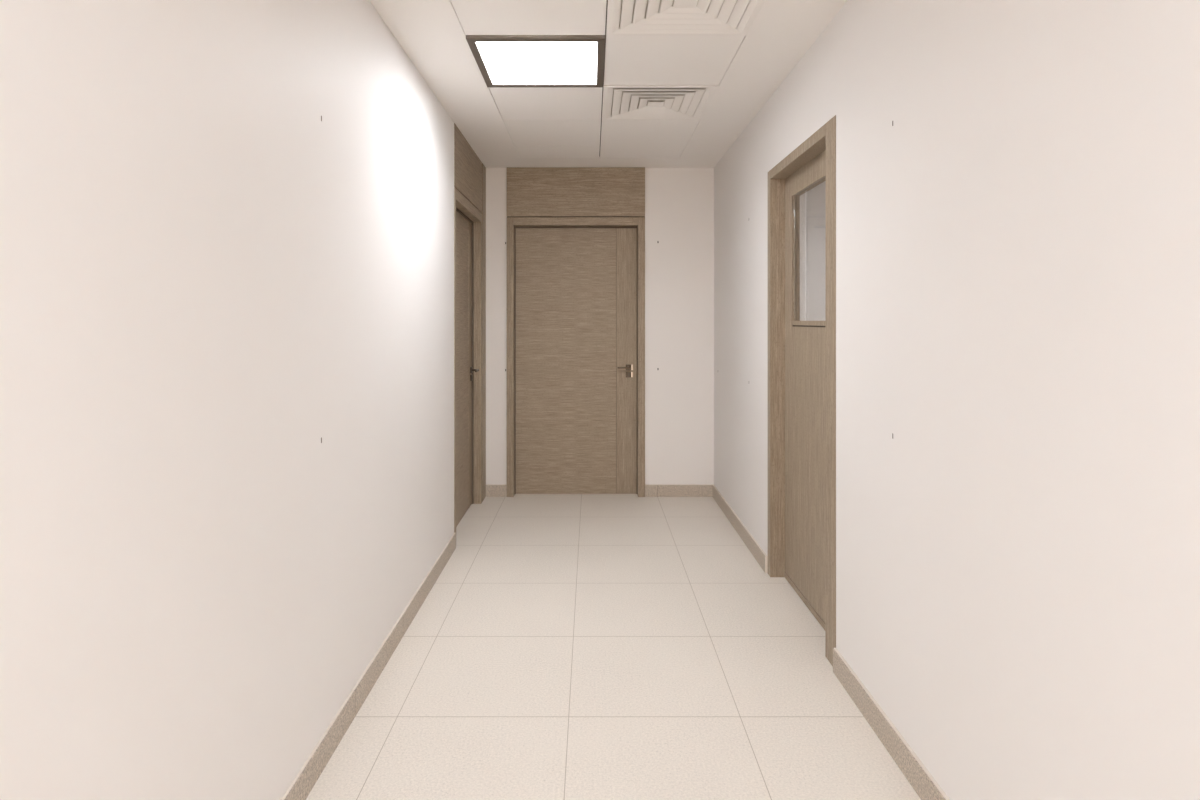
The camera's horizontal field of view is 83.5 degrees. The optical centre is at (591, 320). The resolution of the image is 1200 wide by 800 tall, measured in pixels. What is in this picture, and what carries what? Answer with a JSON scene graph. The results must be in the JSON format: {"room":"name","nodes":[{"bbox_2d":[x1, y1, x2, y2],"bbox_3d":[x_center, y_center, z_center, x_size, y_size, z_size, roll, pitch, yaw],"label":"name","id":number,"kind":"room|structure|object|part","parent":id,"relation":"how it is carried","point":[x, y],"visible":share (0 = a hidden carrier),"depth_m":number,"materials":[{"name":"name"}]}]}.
{"room":"office corridor","nodes":[
{"label":"office corridor","id":0,"kind":"room"},
{"bbox_2d":[0,0,453,799],"bbox_3d":[-0.913,0.087,1.230,0.150,2.595,8.460,0,0,0],"label":"wall","id":1,"kind":"structure","parent":0,"point":[207,278],"depth_m":1.48,"materials":[{"name":"white paint"}]},
{"bbox_2d":[281,533,455,799],"bbox_3d":[-0.832,1.337,0.561,0.011,0.094,7.082,0,0,0],"label":"baseboard","id":2,"kind":"structure","parent":1,"relation":"attached to","point":[308,775],"depth_m":2.40,"materials":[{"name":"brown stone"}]},
{"bbox_2d":[454,123,481,532],"bbox_3d":[-0.911,0.088,4.630,0.154,2.594,1.050,0,0,0],"label":"door","id":3,"kind":"structure","parent":1,"relation":"in","point":[467,165],"depth_m":4.79,"materials":[{"name":"beige wood"}]},
{"bbox_3d":[-0.847,-1.018,4.620,0.022,0.382,1.029,0,0,0],"label":"panel","id":4,"kind":"part","parent":3,"relation":"part of","materials":[{"name":"beige wood"}]},
{"bbox_2d":[482,163,485,501],"bbox_3d":[-0.839,0.088,5.233,0.010,2.594,0.154,0,0,0],"label":"trim","id":5,"kind":"structure","parent":1,"relation":"attached to","point":[483,166],"depth_m":5.20,"materials":[{"name":"beige wood"}]},
{"bbox_2d":[486,168,713,483],"bbox_3d":[0.140,0.087,5.385,1.955,2.595,0.150,0,0,0],"label":"wall","id":6,"kind":"structure","parent":0,"point":[679,202],"depth_m":5.31,"materials":[{"name":"white paint"}]},
{"bbox_2d":[507,167,644,496],"bbox_3d":[-0.123,0.088,5.375,1.089,2.594,0.170,0,0,0],"label":"door","id":7,"kind":"structure","parent":6,"relation":"in","point":[576,235],"depth_m":5.37,"materials":[{"name":"beige wood"}]},
{"bbox_3d":[-0.123,-1.016,5.304,1.089,0.385,0.026,0,0,0],"label":"panel","id":8,"kind":"part","parent":7,"relation":"part of","materials":[{"name":"beige wood"}]},
{"bbox_2d":[486,484,713,496],"bbox_3d":[0.066,1.337,5.304,1.800,0.094,0.011,0,0,0],"label":"baseboard","id":9,"kind":"structure","parent":6,"relation":"attached to","point":[492,490],"depth_m":5.30,"materials":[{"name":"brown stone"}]},
{"bbox_2d":[370,0,847,167],"bbox_3d":[0.065,-1.280,1.155,2.105,0.140,8.610,0,0,0],"label":"ceiling","id":10,"kind":"structure","parent":0,"point":[505,127],"depth_m":3.33,"materials":[{"name":"beige paint"}]},
{"bbox_2d":[466,35,604,86],"bbox_3d":[-0.237,-1.208,3.155,0.593,0.020,0.593,0,0,0],"label":"recessed light","id":11,"kind":"object","parent":10,"relation":"in","point":[502,60],"visible":1,"depth_m":3.09,"materials":[{"name":"white plastic"}]},
{"bbox_3d":[0.060,-1.228,1.525,1.190,0.010,6.950,0,0,0],"label":"rail","id":12,"kind":"part","parent":10,"relation":"part of","materials":[{"name":"white metal"}]},
{"bbox_2d":[602,85,718,119],"bbox_3d":[0.357,-1.216,3.750,0.591,0.020,0.591,0,0,0],"label":"ceiling vent","id":13,"kind":"object","parent":10,"relation":"in","point":[620,102],"visible":1,"depth_m":3.72,"materials":[{"name":"metal"}]},
{"bbox_2d":[606,0,764,35],"bbox_3d":[0.357,-1.216,2.550,0.591,0.020,0.591,0,0,0],"label":"ceiling vent","id":14,"kind":"object","parent":10,"relation":"in","point":[624,17],"visible":1,"depth_m":2.67,"materials":[{"name":"metal"}]},
{"bbox_2d":[306,494,920,799],"bbox_3d":[1.150,1.425,1.500,4.500,0.080,9.400,0,0,0],"label":"floor","id":15,"kind":"structure","parent":0,"point":[566,646],"depth_m":2.59,"materials":[{"name":"beige tile"}]},
{"bbox_2d":[714,0,1199,799],"bbox_3d":[1.042,0.087,1.155,0.150,2.595,8.310,0,0,0],"label":"wall","id":16,"kind":"structure","parent":0,"point":[1018,253],"depth_m":1.58,"materials":[{"name":"white paint"}]},
{"bbox_2d":[768,115,835,665],"bbox_3d":[1.041,0.284,3.175,0.152,2.200,1.029,0,0,0],"label":"door","id":17,"kind":"structure","parent":16,"relation":"in","point":[802,186],"depth_m":3.30,"materials":[{"name":"beige wood"}]},
{"bbox_3d":[1.060,-0.311,3.207,0.003,0.680,0.613,0,0,0],"label":"glass","id":18,"kind":"part","parent":17,"relation":"part of","materials":[{"name":"clear glass"}]},
{"bbox_2d":[713,485,949,799],"bbox_3d":[0.960,1.337,1.159,0.013,0.094,8.277,0,0,0],"label":"baseboard","id":19,"kind":"structure","parent":16,"relation":"attached to","point":[926,787],"depth_m":2.27,"materials":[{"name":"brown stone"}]}
]}

